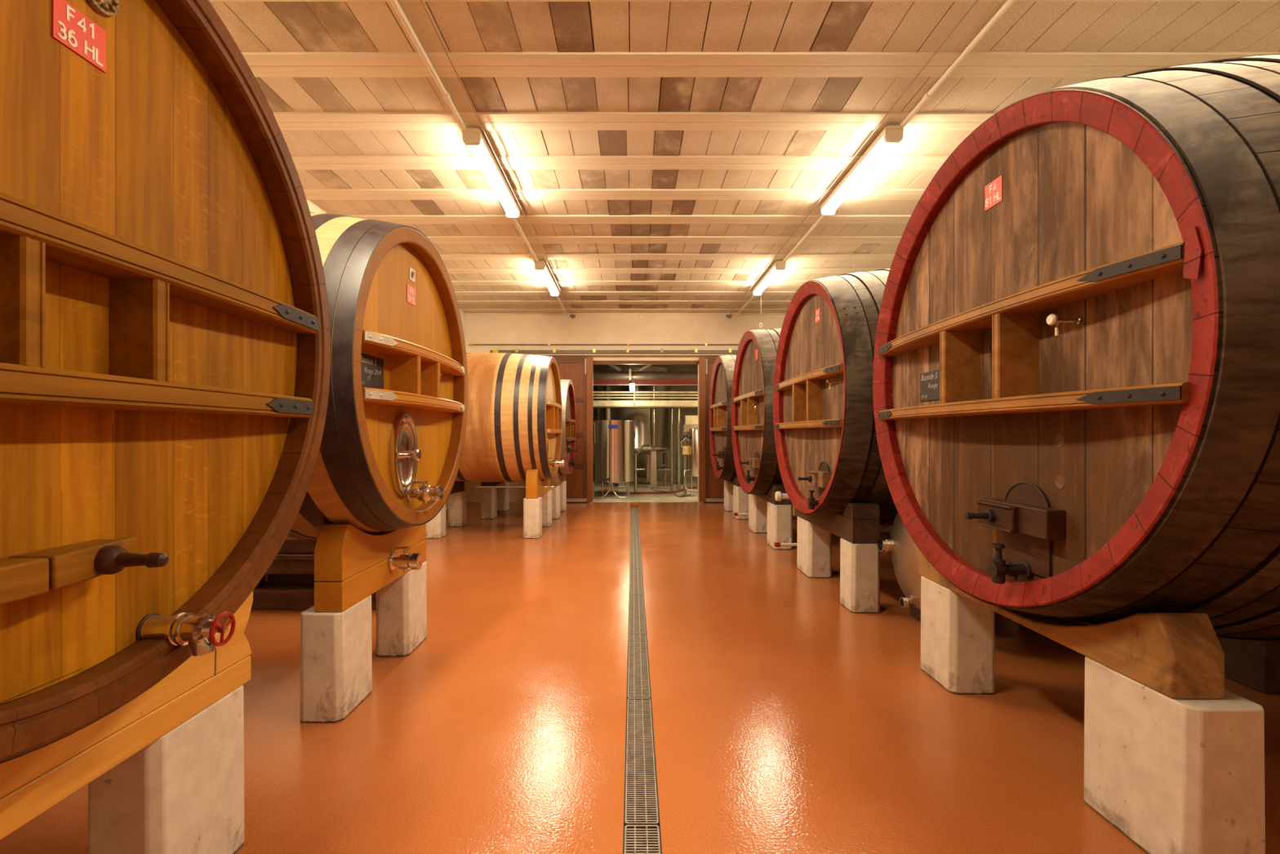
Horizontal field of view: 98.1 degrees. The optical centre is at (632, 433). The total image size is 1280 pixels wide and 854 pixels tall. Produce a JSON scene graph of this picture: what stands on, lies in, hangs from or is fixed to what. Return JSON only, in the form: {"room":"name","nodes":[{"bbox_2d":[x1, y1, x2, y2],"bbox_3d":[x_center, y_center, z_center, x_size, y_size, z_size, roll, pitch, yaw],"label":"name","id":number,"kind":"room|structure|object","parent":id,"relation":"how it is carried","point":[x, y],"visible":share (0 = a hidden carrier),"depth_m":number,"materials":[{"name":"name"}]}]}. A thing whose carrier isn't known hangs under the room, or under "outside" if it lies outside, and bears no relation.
{"room":"wine cellar","nodes":[
{"label":"wine cellar","id":0,"kind":"room"},
{"bbox_2d":[306,199,464,509],"bbox_3d":[-3.535,-0.543,4.160,0.150,4.126,15.020,0,0,0],"label":"wall","id":1,"kind":"structure","parent":0,"point":[313,207],"depth_m":6.15,"materials":[{"name":"beige paint"}]},
{"bbox_2d":[464,311,786,502],"bbox_3d":[0.620,-0.543,11.545,8.160,4.126,0.250,0,0,0],"label":"wall","id":2,"kind":"structure","parent":0,"point":[518,327],"depth_m":11.42,"materials":[{"name":"beige paint"}]},
{"bbox_2d":[469,343,739,346],"bbox_3d":[0.320,-1.835,11.401,7.360,0.040,0.038,0,0,0],"label":"conduit","id":3,"kind":"object","parent":2,"relation":"attached to","point":[471,344],"visible":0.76,"depth_m":11.39,"materials":[{"name":"metal"}]},
{"bbox_2d":[489,348,737,355],"bbox_3d":[0.275,-1.667,11.330,6.450,0.125,0.170,0,0,0],"label":"door track","id":4,"kind":"object","parent":2,"relation":"attached to","point":[554,352],"visible":0.81,"depth_m":11.27,"materials":[{"name":"metal"}]},
{"bbox_2d":[554,356,593,502],"bbox_3d":[-1.470,-0.095,11.274,1.320,2.940,0.112,0,0,0],"label":"door","id":5,"kind":"structure","parent":4,"relation":"hanging from","point":[580,483],"depth_m":11.27,"materials":[{"name":"brown wood"}]},
{"bbox_2d":[698,356,724,502],"bbox_3d":[2.005,-0.095,11.274,1.320,2.940,0.112,0,0,0],"label":"door","id":6,"kind":"structure","parent":4,"relation":"hanging from","point":[711,489],"depth_m":11.27,"materials":[{"name":"brown wood"}]},
{"bbox_2d":[593,360,698,364],"bbox_3d":[0.253,-1.478,11.500,2.225,0.065,0.120,0,0,0],"label":"trim","id":7,"kind":"structure","parent":2,"relation":"attached to","point":[595,362],"depth_m":11.44,"materials":[{"name":"brown paint"}]},
{"bbox_2d":[697,380,699,502],"bbox_3d":[1.354,0.150,11.457,0.022,2.500,0.065,0,0,0],"label":"trim","id":8,"kind":"structure","parent":2,"relation":"attached to","point":[698,380],"depth_m":11.42,"materials":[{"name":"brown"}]},
{"bbox_2d":[0,476,1279,853],"bbox_3d":[0.250,1.470,7.500,8.900,0.140,21.400,0,0,0],"label":"floor","id":9,"kind":"structure","parent":0,"point":[788,719],"depth_m":2.69,"materials":[{"name":"paint"}]},
{"bbox_2d":[88,684,244,853],"bbox_3d":[-1.435,1.127,1.735,0.220,0.545,0.380,0,0,0],"label":"concrete block","id":10,"kind":"object","parent":9,"relation":"on","point":[182,793],"visible":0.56,"depth_m":1.63,"materials":[{"name":"concrete"}]},
{"bbox_2d":[262,573,314,583],"bbox_3d":[-2.640,1.171,4.720,1.600,0.457,0.095,0,0,0],"label":"timber beam","id":11,"kind":"structure","parent":9,"relation":"on","point":[272,578],"depth_m":4.68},
{"bbox_2d":[250,582,376,609],"bbox_3d":[-2.640,1.319,4.520,1.560,0.162,0.215,0,0,0],"label":"timber beam","id":12,"kind":"structure","parent":9,"relation":"on","point":[299,596],"depth_m":4.42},
{"bbox_2d":[257,573,267,585],"bbox_3d":[-3.210,1.177,4.540,0.300,0.117,0.254,0,0,0],"label":"timber beam","id":13,"kind":"structure","parent":12,"relation":"on","point":[264,578],"depth_m":4.61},
{"bbox_2d":[265,560,314,573],"bbox_3d":[-2.650,1.059,4.530,1.540,0.112,0.234,0,0,0],"label":"timber beam","id":14,"kind":"structure","parent":13,"relation":"on","point":[277,566],"depth_m":4.42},
{"bbox_2d":[274,553,314,559],"bbox_3d":[-2.660,0.979,4.480,1.520,0.042,0.173,0,0,0],"label":"timber beam","id":15,"kind":"structure","parent":14,"relation":"on","point":[279,556],"depth_m":4.40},
{"bbox_2d":[278,538,316,553],"bbox_3d":[-2.650,0.892,4.540,1.500,0.127,0.213,0,0,0],"label":"timber beam","id":16,"kind":"structure","parent":15,"relation":"on","point":[289,546],"depth_m":4.44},
{"bbox_2d":[300,595,372,722],"bbox_3d":[-1.522,1.137,2.868,0.215,0.527,0.355,0,0,0],"label":"concrete block","id":17,"kind":"object","parent":9,"relation":"on","point":[336,655],"visible":0.81,"depth_m":2.70,"materials":[{"name":"concrete"}]},
{"bbox_2d":[314,523,426,612],"bbox_3d":[-1.488,0.647,3.268,0.145,0.451,1.105,0,0,0],"label":"beam","id":18,"kind":"structure","parent":17,"relation":"on","point":[351,565],"depth_m":2.83,"materials":[{"name":"wood"}]},
{"bbox_2d":[285,211,467,539],"bbox_3d":[-2.039,-0.320,3.264,1.862,1.856,1.856,0,0,0],"label":"wine cask","id":19,"kind":"object","parent":18,"relation":"on","point":[389,458],"visible":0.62,"depth_m":2.90,"materials":[{"name":"brown wood"}]},
{"bbox_2d":[360,352,383,389],"bbox_3d":[-1.294,-0.308,2.745,0.007,0.158,0.265,0,0,0],"label":"chalk slate","id":20,"kind":"object","parent":19,"relation":"on","point":[371,367],"visible":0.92,"depth_m":2.75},
{"bbox_2d":[387,546,422,573],"bbox_3d":[-1.335,0.736,3.270,0.167,0.158,0.099,0,0,0],"label":"valve","id":21,"kind":"object","parent":18,"relation":"attached to","point":[405,562],"visible":1,"depth_m":3.24,"materials":[{"name":"silver metal"}]},
{"bbox_2d":[375,561,426,656],"bbox_3d":[-1.522,1.137,3.667,0.215,0.527,0.355,0,0,0],"label":"concrete block","id":22,"kind":"object","parent":9,"relation":"on","point":[401,627],"visible":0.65,"depth_m":3.50,"materials":[{"name":"concrete"}]},
{"bbox_2d":[426,503,445,538],"bbox_3d":[-2.690,1.135,7.570,0.220,0.530,0.260,0,0,0],"label":"concrete block","id":23,"kind":"object","parent":9,"relation":"on","point":[436,527],"visible":0.42,"depth_m":7.44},
{"bbox_2d":[449,480,464,494],"bbox_3d":[-2.700,0.723,8.050,0.160,0.293,1.180,0,0,0],"label":"beam","id":24,"kind":"structure","parent":23,"relation":"on","point":[459,486],"depth_m":8.30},
{"bbox_2d":[448,489,466,526],"bbox_3d":[-2.690,1.135,8.520,0.220,0.530,0.260,0,0,0],"label":"concrete block","id":25,"kind":"object","parent":9,"relation":"on","point":[457,517],"visible":0.81,"depth_m":8.39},
{"bbox_2d":[480,484,497,519],"bbox_3d":[-2.410,1.135,9.305,0.220,0.530,0.310,0,0,0],"label":"concrete block","id":26,"kind":"object","parent":9,"relation":"on","point":[488,495],"visible":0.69,"depth_m":9.15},
{"bbox_2d":[480,481,503,485],"bbox_3d":[-2.415,0.750,9.745,0.170,0.240,1.210,0,0,0],"label":"beam","id":27,"kind":"structure","parent":26,"relation":"on","point":[482,483],"depth_m":9.14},
{"bbox_2d":[557,379,577,474],"bbox_3d":[-1.879,-0.130,9.860,1.832,1.703,1.703,0,0,0],"label":"wine cask","id":28,"kind":"object","parent":27,"relation":"on","point":[568,450],"visible":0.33,"depth_m":9.58,"materials":[{"name":"brown wood"}]},
{"bbox_2d":[497,481,509,511],"bbox_3d":[-2.410,1.135,10.185,0.220,0.530,0.330,0,0,0],"label":"concrete block","id":29,"kind":"object","parent":9,"relation":"on","point":[503,496],"visible":0.55,"depth_m":10.02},
{"bbox_2d":[523,497,542,538],"bbox_3d":[-1.365,1.135,7.570,0.220,0.530,0.260,0,0,0],"label":"concrete block","id":30,"kind":"object","parent":9,"relation":"on","point":[532,508],"visible":0.89,"depth_m":7.44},
{"bbox_2d":[525,468,550,498],"bbox_3d":[-1.363,0.659,8.050,0.155,0.422,1.180,0,0,0],"label":"beam","id":31,"kind":"structure","parent":30,"relation":"on","point":[533,481],"depth_m":7.46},
{"bbox_2d":[455,352,564,482],"bbox_3d":[-1.974,-0.239,8.050,2.000,1.864,1.860,0,0,0],"label":"wine cask","id":32,"kind":"object","parent":31,"relation":"on","point":[514,423],"visible":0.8,"depth_m":7.29,"materials":[{"name":"brown wood"}]},
{"bbox_2d":[473,483,555,488],"bbox_3d":[-1.668,0.723,7.731,1.159,0.076,0.114,0,0,4],"label":"copper pipe","id":33,"kind":"object","parent":31,"relation":"attached to","point":[545,486],"visible":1,"depth_m":7.71,"materials":[{"name":"metal"}]},
{"bbox_2d":[543,483,555,488],"bbox_3d":[-1.164,0.723,7.720,0.152,0.076,0.052,0,0,0],"label":"tap","id":34,"kind":"object","parent":33,"relation":"on","point":[545,486],"depth_m":7.71,"materials":[{"name":"silver metal"}]},
{"bbox_2d":[539,489,551,526],"bbox_3d":[-1.365,1.135,8.520,0.220,0.530,0.260,0,0,0],"label":"concrete block","id":35,"kind":"object","parent":9,"relation":"on","point":[546,497],"visible":0.49,"depth_m":8.39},
{"bbox_2d":[550,484,559,519],"bbox_3d":[-1.345,1.135,9.305,0.220,0.530,0.310,0,0,0],"label":"concrete block","id":36,"kind":"object","parent":9,"relation":"on","point":[556,491],"visible":0.44,"depth_m":9.15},
{"bbox_2d":[550,471,564,486],"bbox_3d":[-1.350,0.747,9.745,0.180,0.247,1.210,0,0,0],"label":"beam","id":37,"kind":"structure","parent":36,"relation":"on","point":[559,478],"depth_m":9.34,"materials":[{"name":"brown wood"}]},
{"bbox_2d":[559,480,566,511],"bbox_3d":[-1.345,1.135,10.185,0.220,0.530,0.330,0,0,0],"label":"concrete block","id":38,"kind":"object","parent":9,"relation":"on","point":[563,485],"visible":0.49,"depth_m":10.03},
{"bbox_2d":[593,385,599,462],"bbox_3d":[-1.780,-0.150,15.600,1.720,3.100,1.720,0,0,0],"label":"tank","id":39,"kind":"object","parent":9,"relation":"on","point":[596,388],"visible":0.02,"depth_m":15.21,"materials":[{"name":"silver metal"}]},
{"bbox_2d":[593,420,634,497],"bbox_3d":[-0.423,0.550,12.428,0.917,1.701,0.955,0,0,0],"label":"tank","id":40,"kind":"object","parent":9,"relation":"on","point":[614,440],"visible":0.98,"depth_m":12.07,"materials":[{"name":"silver metal"}]},
{"bbox_2d":[631,524,639,534],"bbox_3d":[0.032,1.411,8.203,0.122,0.022,0.947,0,0,0],"label":"drain grate","id":41,"kind":"object","parent":9,"relation":"in","point":[634,527],"visible":0.93,"depth_m":8.18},
{"bbox_2d":[631,515,639,524],"bbox_3d":[0.032,1.411,9.158,0.122,0.022,0.947,0,0,0],"label":"drain grate","id":42,"kind":"object","parent":9,"relation":"in","point":[634,518],"visible":0.94,"depth_m":9.11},
{"bbox_2d":[630,534,640,549],"bbox_3d":[0.032,1.411,7.247,0.122,0.022,0.947,0,0,0],"label":"drain grate","id":43,"kind":"object","parent":9,"relation":"in","point":[635,539],"visible":0.98,"depth_m":7.20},
{"bbox_2d":[630,549,641,568],"bbox_3d":[0.032,1.411,6.293,0.122,0.022,0.947,0,0,0],"label":"drain grate","id":44,"kind":"object","parent":9,"relation":"in","point":[635,554],"visible":0.97,"depth_m":6.24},
{"bbox_2d":[629,568,643,594],"bbox_3d":[0.032,1.411,5.338,0.122,0.022,0.947,0,0,0],"label":"drain grate","id":45,"kind":"object","parent":9,"relation":"in","point":[636,586],"visible":0.94,"depth_m":5.27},
{"bbox_2d":[603,365,671,487],"bbox_3d":[0.120,-0.200,15.170,1.880,3.200,1.940,0,0,0],"label":"tank","id":46,"kind":"object","parent":9,"relation":"on","point":[651,425],"visible":0.54,"depth_m":14.41,"materials":[{"name":"silver metal"}]},
{"bbox_2d":[628,594,645,633],"bbox_3d":[0.032,1.411,4.383,0.122,0.022,0.947,0,0,0],"label":"drain grate","id":47,"kind":"object","parent":9,"relation":"in","point":[637,624],"visible":0.98,"depth_m":4.30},
{"bbox_2d":[627,633,650,698],"bbox_3d":[0.032,1.411,3.428,0.122,0.022,0.947,0,0,0],"label":"drain grate","id":48,"kind":"object","parent":9,"relation":"in","point":[638,684],"visible":0.96,"depth_m":3.33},
{"bbox_2d":[625,697,658,826],"bbox_3d":[0.032,1.411,2.473,0.122,0.022,0.947,0,0,0],"label":"drain grate","id":49,"kind":"object","parent":9,"relation":"in","point":[641,794],"visible":0.96,"depth_m":2.34,"materials":[{"name":"metal"}]},
{"bbox_2d":[624,825,660,853],"bbox_3d":[0.032,1.411,1.518,0.122,0.022,0.947,0,0,0],"label":"drain grate","id":50,"kind":"object","parent":9,"relation":"in","point":[638,839],"visible":1,"depth_m":1.92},
{"bbox_2d":[622,506,662,853],"bbox_3d":[0.032,1.460,3.980,0.132,0.121,14.360,0,0,0],"label":"trim","id":51,"kind":"structure","parent":9,"relation":"on","point":[637,506],"depth_m":2.61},
{"bbox_2d":[634,444,650,491],"bbox_3d":[0.305,0.828,13.438,0.284,1.145,0.924,0,0,27],"label":"pipe manifold","id":52,"kind":"object","parent":9,"relation":"on","point":[636,454],"visible":0.77,"depth_m":13.07,"materials":[{"name":"silver metal"}]},
{"bbox_2d":[593,391,697,408],"bbox_3d":[0.200,0.185,13.668,7.800,2.430,0.863,0,0,0],"label":"walkway","id":53,"kind":"object","parent":9,"relation":"on","point":[633,403],"visible":0.27,"depth_m":13.28,"materials":[{"name":"metal"}]},
{"bbox_2d":[600,486,697,493],"bbox_3d":[0.755,1.378,13.479,3.139,0.052,0.742,0,0,-32],"label":"hose","id":54,"kind":"object","parent":9,"relation":"on","point":[693,487],"visible":0.73,"depth_m":13.03,"materials":[{"name":"red rubber"}]},
{"bbox_2d":[657,467,670,486],"bbox_3d":[0.860,1.160,14.900,0.400,0.480,0.300,0,0,0],"label":"stool","id":55,"kind":"object","parent":9,"relation":"on","point":[658,468],"visible":0.82,"depth_m":14.87,"materials":[{"name":"metal"}]},
{"bbox_2d":[658,452,669,468],"bbox_3d":[0.831,0.705,14.895,0.279,0.430,0.228,0,0,0],"label":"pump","id":56,"kind":"object","parent":55,"relation":"on","point":[664,454],"visible":1,"depth_m":14.85,"materials":[{"name":"metal"}]},
{"bbox_2d":[670,408,673,489],"bbox_3d":[0.980,0.380,14.000,0.070,2.040,0.070,0,0,0],"label":"pipe","id":57,"kind":"object","parent":9,"relation":"on","point":[671,409],"visible":1,"depth_m":13.97,"materials":[{"name":"metal"}]},
{"bbox_2d":[676,408,679,489],"bbox_3d":[1.150,0.380,14.000,0.090,2.040,0.090,0,0,0],"label":"pipe","id":58,"kind":"object","parent":9,"relation":"on","point":[677,409],"visible":1,"depth_m":13.96,"materials":[{"name":"metal"}]},
{"bbox_2d":[680,438,683,484],"bbox_3d":[1.330,0.760,15.600,0.220,1.280,0.220,0,0,0],"label":"pipe","id":59,"kind":"object","parent":9,"relation":"on","point":[681,439],"visible":0.45,"depth_m":15.50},
{"bbox_2d":[680,428,689,496],"bbox_3d":[1.190,0.640,12.650,0.200,1.520,0.200,0,0,0],"label":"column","id":60,"kind":"structure","parent":9,"relation":"on","point":[685,432],"depth_m":12.61,"materials":[{"name":"metal"}]},
{"bbox_2d":[682,444,689,454],"bbox_3d":[1.200,0.319,12.570,0.160,0.301,0.055,0,0,0],"label":"tag","id":61,"kind":"object","parent":60,"relation":"hanging from","point":[686,451],"visible":1,"depth_m":12.54,"materials":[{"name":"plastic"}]},
{"bbox_2d":[680,426,697,496],"bbox_3d":[1.394,0.620,12.600,0.623,1.560,0.430,0,0,0],"label":"tank","id":62,"kind":"object","parent":9,"relation":"on","point":[693,432],"visible":0.53,"depth_m":12.45,"materials":[{"name":"silver metal"}]},
{"bbox_2d":[683,415,697,431],"bbox_3d":[1.560,0.480,13.200,0.720,1.840,0.280,0,0,0],"label":"box","id":63,"kind":"object","parent":9,"relation":"on","point":[691,421],"visible":0.34,"depth_m":13.08,"materials":[{"name":"metal"}]},
{"bbox_2d":[724,480,733,511],"bbox_3d":[1.820,1.130,10.240,0.240,0.540,0.360,0,0,0],"label":"concrete block","id":64,"kind":"object","parent":9,"relation":"on","point":[728,486],"visible":0.45,"depth_m":10.06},
{"bbox_2d":[733,484,748,519],"bbox_3d":[1.820,1.130,9.285,0.240,0.540,0.370,0,0,0],"label":"concrete block","id":65,"kind":"object","parent":9,"relation":"on","point":[740,499],"visible":0.59,"depth_m":9.10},
{"bbox_2d":[724,475,740,486],"bbox_3d":[1.820,0.777,9.760,0.220,0.167,1.320,0,0,0],"label":"beam","id":66,"kind":"structure","parent":65,"relation":"on","point":[735,482],"depth_m":9.30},
{"bbox_2d":[708,354,737,479],"bbox_3d":[2.642,-0.290,9.770,2.577,2.235,2.235,0,0,0],"label":"wine cask","id":67,"kind":"object","parent":66,"relation":"on","point":[722,378],"visible":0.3,"depth_m":9.47,"materials":[{"name":"brown wood"}]},
{"bbox_2d":[715,461,723,471],"bbox_3d":[1.489,0.545,9.463,0.152,0.160,0.154,0,0,0],"label":"tap","id":68,"kind":"object","parent":67,"relation":"on","point":[717,467],"depth_m":9.40,"materials":[{"name":"black metal"}]},
{"bbox_2d":[748,493,767,533],"bbox_3d":[1.829,1.130,8.050,0.233,0.540,0.400,0,0,0],"label":"concrete block","id":69,"kind":"object","parent":9,"relation":"on","point":[757,506],"visible":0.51,"depth_m":7.85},
{"bbox_2d":[767,501,792,549],"bbox_3d":[1.829,1.130,6.930,0.233,0.540,0.400,0,0,0],"label":"concrete block","id":70,"kind":"object","parent":9,"relation":"on","point":[780,517],"visible":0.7,"depth_m":6.73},
{"bbox_2d":[755,484,792,504],"bbox_3d":[1.827,0.735,7.490,0.215,0.249,1.500,0,0,0],"label":"beam","id":71,"kind":"structure","parent":70,"relation":"on","point":[770,496],"depth_m":6.76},
{"bbox_2d":[731,328,783,494],"bbox_3d":[2.679,-0.290,7.500,2.577,2.265,2.265,0,0,0],"label":"wine cask","id":72,"kind":"object","parent":71,"relation":"on","point":[753,445],"visible":0.2,"depth_m":7.12,"materials":[{"name":"brown wood"}]},
{"bbox_2d":[746,470,756,483],"bbox_3d":[1.527,0.545,7.163,0.152,0.160,0.154,0,0,0],"label":"tap","id":73,"kind":"object","parent":72,"relation":"on","point":[748,478],"depth_m":7.10,"materials":[{"name":"black metal"}]},
{"bbox_2d":[774,537,796,546],"bbox_3d":[1.857,1.280,6.180,0.555,0.240,0.052,0,0,0],"label":"tap","id":74,"kind":"object","parent":9,"relation":"on","point":[776,544],"visible":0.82,"depth_m":6.17,"materials":[{"name":"white plastic"}]},
{"bbox_2d":[796,516,831,577],"bbox_3d":[1.829,1.130,5.615,0.233,0.540,0.430,0,0,0],"label":"concrete block","id":75,"kind":"object","parent":9,"relation":"on","point":[814,543],"visible":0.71,"depth_m":5.40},
{"bbox_2d":[840,537,879,613],"bbox_3d":[1.829,1.130,4.482,0.233,0.540,0.285,0,0,0],"label":"concrete block","id":76,"kind":"object","parent":9,"relation":"on","point":[860,563],"visible":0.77,"depth_m":4.34,"materials":[{"name":"concrete"}]},
{"bbox_2d":[796,502,879,543],"bbox_3d":[1.827,0.703,5.090,0.215,0.315,1.480,0,0,0],"label":"beam","id":77,"kind":"structure","parent":76,"relation":"on","point":[860,522],"depth_m":4.36,"materials":[{"name":"wood"}]},
{"bbox_2d":[774,491,796,515],"bbox_3d":[1.620,0.735,5.880,0.220,0.257,0.104,0,0,0],"label":"tap","id":78,"kind":"object","parent":77,"relation":"attached to","point":[779,495],"visible":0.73,"depth_m":5.85,"materials":[{"name":"white"}]},
{"bbox_2d":[773,268,897,526],"bbox_3d":[2.709,-0.322,5.100,2.577,2.338,2.338,0,0,0],"label":"wine cask","id":79,"kind":"object","parent":77,"relation":"on","point":[828,459],"visible":0.38,"depth_m":4.57,"materials":[{"name":"brown wood"}]},
{"bbox_2d":[807,489,818,509],"bbox_3d":[1.557,0.555,4.733,0.152,0.160,0.154,0,0,0],"label":"tap","id":80,"kind":"object","parent":79,"relation":"on","point":[812,504],"depth_m":4.67,"materials":[{"name":"black metal"}]},
{"bbox_2d":[826,379,841,388],"bbox_3d":[1.577,-0.391,4.360,0.112,0.072,0.028,0,0,0],"label":"tap","id":81,"kind":"object","parent":79,"relation":"on","point":[839,381],"depth_m":4.36,"materials":[{"name":"silver metal"}]},
{"bbox_2d":[920,575,995,693],"bbox_3d":[1.839,1.123,3.163,0.252,0.555,0.355,0,0,0],"label":"concrete block","id":82,"kind":"object","parent":9,"relation":"on","point":[957,653],"visible":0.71,"depth_m":2.99,"materials":[{"name":"concrete"}]},
{"bbox_2d":[876,512,1080,622],"bbox_3d":[2.585,0.927,4.030,1.370,0.945,0.830,0,0,0],"label":"tank","id":83,"kind":"object","parent":9,"relation":"on","point":[904,552],"visible":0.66,"depth_m":4.04,"materials":[{"name":"silver metal"}]},
{"bbox_2d":[1084,656,1265,853],"bbox_3d":[1.839,1.123,1.920,0.252,0.555,0.440,0,0,0],"label":"concrete block","id":84,"kind":"object","parent":9,"relation":"on","point":[1171,775],"visible":0.78,"depth_m":1.76,"materials":[{"name":"concrete"}]},
{"bbox_2d":[919,550,1224,698],"bbox_3d":[1.800,0.716,2.553,0.170,0.257,1.575,0,0,0],"label":"beam","id":85,"kind":"structure","parent":84,"relation":"on","point":[1176,655],"depth_m":1.84,"materials":[{"name":"brown wood"}]},
{"bbox_2d":[1217,636,1279,693],"bbox_3d":[3.525,1.123,3.163,0.250,0.555,0.355,0,0,0],"label":"support","id":86,"kind":"object","parent":9,"relation":"on","point":[1255,664],"visible":0.32,"depth_m":3.04,"materials":[{"name":"wood"}]},
{"bbox_3d":[-1.435,1.127,0.560,0.220,0.545,0.380,0,0,0],"label":"concrete block","id":87,"kind":"object","parent":9,"relation":"on","visible":0},
{"bbox_2d":[0,591,253,839],"bbox_3d":[-1.424,0.618,1.144,0.192,0.474,1.602,0,0,0],"label":"beam","id":88,"kind":"structure","parent":87,"relation":"on","point":[33,783],"depth_m":1.44,"materials":[{"name":"brown wood"}]},
{"bbox_2d":[0,0,330,764],"bbox_3d":[-1.939,-0.296,1.144,1.922,1.920,1.920,0,0,0],"label":"wine cask","id":89,"kind":"object","parent":88,"relation":"on","point":[165,330],"visible":1,"depth_m":1.28,"materials":[{"name":"brown wood"}]},
{"bbox_2d":[135,611,235,675],"bbox_3d":[-1.086,0.512,1.355,0.189,0.156,0.082,0,0,0],"label":"tap","id":90,"kind":"object","parent":89,"relation":"on","point":[181,636],"depth_m":1.33,"materials":[{"name":"silver metal"}]},
{"bbox_2d":[593,364,697,476],"bbox_3d":[0.200,-0.400,18.250,8.800,3.800,0.100,0,0,0],"label":"wall","id":91,"kind":"structure","parent":0,"point":[641,460],"depth_m":18.20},
{"bbox_2d":[208,0,1279,312],"bbox_3d":[0.620,-2.562,4.110,8.160,0.128,14.620,0,0,0],"label":"ceiling","id":92,"kind":"structure","parent":0,"point":[254,26],"depth_m":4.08,"materials":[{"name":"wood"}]},
{"bbox_2d":[388,0,567,314],"bbox_3d":[-1.360,-2.464,4.225,0.052,0.052,14.250,0,0,0],"label":"conduit","id":93,"kind":"object","parent":92,"relation":"attached to","point":[445,94],"visible":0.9,"depth_m":3.80,"materials":[{"name":"white plastic"}]},
{"bbox_2d":[462,128,519,218],"bbox_3d":[-1.300,-2.413,5.250,0.146,0.147,1.560,0,0,0],"label":"strip light","id":94,"kind":"object","parent":92,"relation":"attached to","point":[473,138],"visible":1,"depth_m":4.96,"materials":[{"name":"white plastic"}]},
{"bbox_2d":[419,0,575,318],"bbox_3d":[-1.234,-2.403,4.160,0.102,0.089,14.520,0,0,0],"label":"wire","id":95,"kind":"object","parent":92,"relation":"attached to","point":[572,316],"visible":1,"depth_m":4.33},
{"bbox_2d":[534,261,559,296],"bbox_3d":[-1.325,-2.413,8.665,0.146,0.147,1.530,0,0,0],"label":"strip light","id":96,"kind":"object","parent":92,"relation":"attached to","point":[540,266],"visible":1,"depth_m":8.40,"materials":[{"name":"white plastic"}]},
{"bbox_2d":[537,268,558,295],"bbox_3d":[-1.325,-2.369,8.665,0.128,0.057,1.460,0,0,0],"label":"diffuser","id":97,"kind":"object","parent":96,"relation":"attached to","point":[544,273],"depth_m":8.60,"materials":[{"name":"white"}]},
{"bbox_2d":[752,261,786,295],"bbox_3d":[2.100,-2.413,8.650,0.146,0.147,1.500,0,0,0],"label":"strip light","id":98,"kind":"object","parent":92,"relation":"attached to","point":[778,266],"visible":1,"depth_m":8.41,"materials":[{"name":"white plastic"}]},
{"bbox_2d":[753,267,782,295],"bbox_3d":[2.100,-2.369,8.650,0.128,0.057,1.430,0,0,0],"label":"diffuser","id":99,"kind":"object","parent":98,"relation":"attached to","point":[773,272],"depth_m":8.58,"materials":[{"name":"white"}]},
{"bbox_2d":[725,0,977,318],"bbox_3d":[1.966,-2.403,4.160,0.102,0.089,14.520,0,0,0],"label":"wire","id":100,"kind":"object","parent":92,"relation":"attached to","point":[728,316],"visible":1,"depth_m":4.33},
{"bbox_2d":[820,124,903,216],"bbox_3d":[2.085,-2.413,5.195,0.146,0.147,1.530,0,0,0],"label":"strip light","id":101,"kind":"object","parent":92,"relation":"attached to","point":[891,135],"visible":1,"depth_m":4.93,"materials":[{"name":"white plastic"}]},
{"bbox_2d":[737,0,1017,314],"bbox_3d":[2.150,-2.464,4.225,0.052,0.052,14.250,0,0,0],"label":"conduit","id":102,"kind":"object","parent":92,"relation":"attached to","point":[928,95],"visible":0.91,"depth_m":3.80,"materials":[{"name":"white plastic"}]},
{"bbox_3d":[0.200,-2.350,14.935,8.800,0.100,6.530,0,0,0],"label":"ceiling","id":103,"kind":"structure","parent":0,"visible":0},
{"bbox_2d":[593,364,697,380],"bbox_3d":[0.200,-1.780,12.900,8.600,1.040,0.200,0,0,0],"label":"duct pipe","id":104,"kind":"object","parent":103,"relation":"hanging from","point":[629,375],"visible":0.42,"depth_m":12.82,"materials":[{"name":"metal"}]},
{"bbox_3d":[-4.250,-0.400,14.935,0.100,3.800,6.530,0,0,0],"label":"wall","id":105,"kind":"structure","parent":0,"visible":0},
{"bbox_2d":[593,379,697,385],"bbox_3d":[0.200,-1.350,14.050,8.840,0.240,0.160,0,0,0],"label":"girder","id":106,"kind":"object","parent":105,"relation":"attached to","point":[596,382],"visible":0.17,"depth_m":14.04,"materials":[{"name":"metal"}]},
{"bbox_3d":[3.525,1.122,1.950,0.250,0.555,0.380,0,0,0],"label":"support","id":107,"kind":"object","parent":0,"visible":0},
{"bbox_3d":[3.510,0.763,2.552,0.180,0.174,1.575,0,0,0],"label":"beam","id":108,"kind":"structure","parent":107,"relation":"on","visible":0},
{"bbox_2d":[872,53,1279,641],"bbox_3d":[2.740,-0.323,2.540,2.627,2.388,2.386,0,0,0],"label":"wine cask","id":109,"kind":"object","parent":108,"relation":"on","point":[1090,278],"visible":0.98,"depth_m":1.93,"materials":[{"name":"brown wood"}]},
{"bbox_2d":[920,369,939,401],"bbox_3d":[1.634,-0.264,3.040,0.007,0.160,0.235,0,0,0],"label":"chalk slate","id":110,"kind":"object","parent":109,"relation":"attached to","point":[930,380],"visible":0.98,"depth_m":3.05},
{"bbox_2d":[987,542,1034,583],"bbox_3d":[1.562,0.535,2.343,0.152,0.160,0.154,0,0,0],"label":"tap","id":111,"kind":"object","parent":109,"relation":"on","point":[1018,564],"depth_m":2.29,"materials":[{"name":"black metal"}]},
{"bbox_2d":[1046,313,1083,336],"bbox_3d":[1.582,-0.400,2.035,0.112,0.080,0.042,0,0,0],"label":"tap","id":112,"kind":"object","parent":109,"relation":"on","point":[1077,320],"depth_m":2.03,"materials":[{"name":"metal"}]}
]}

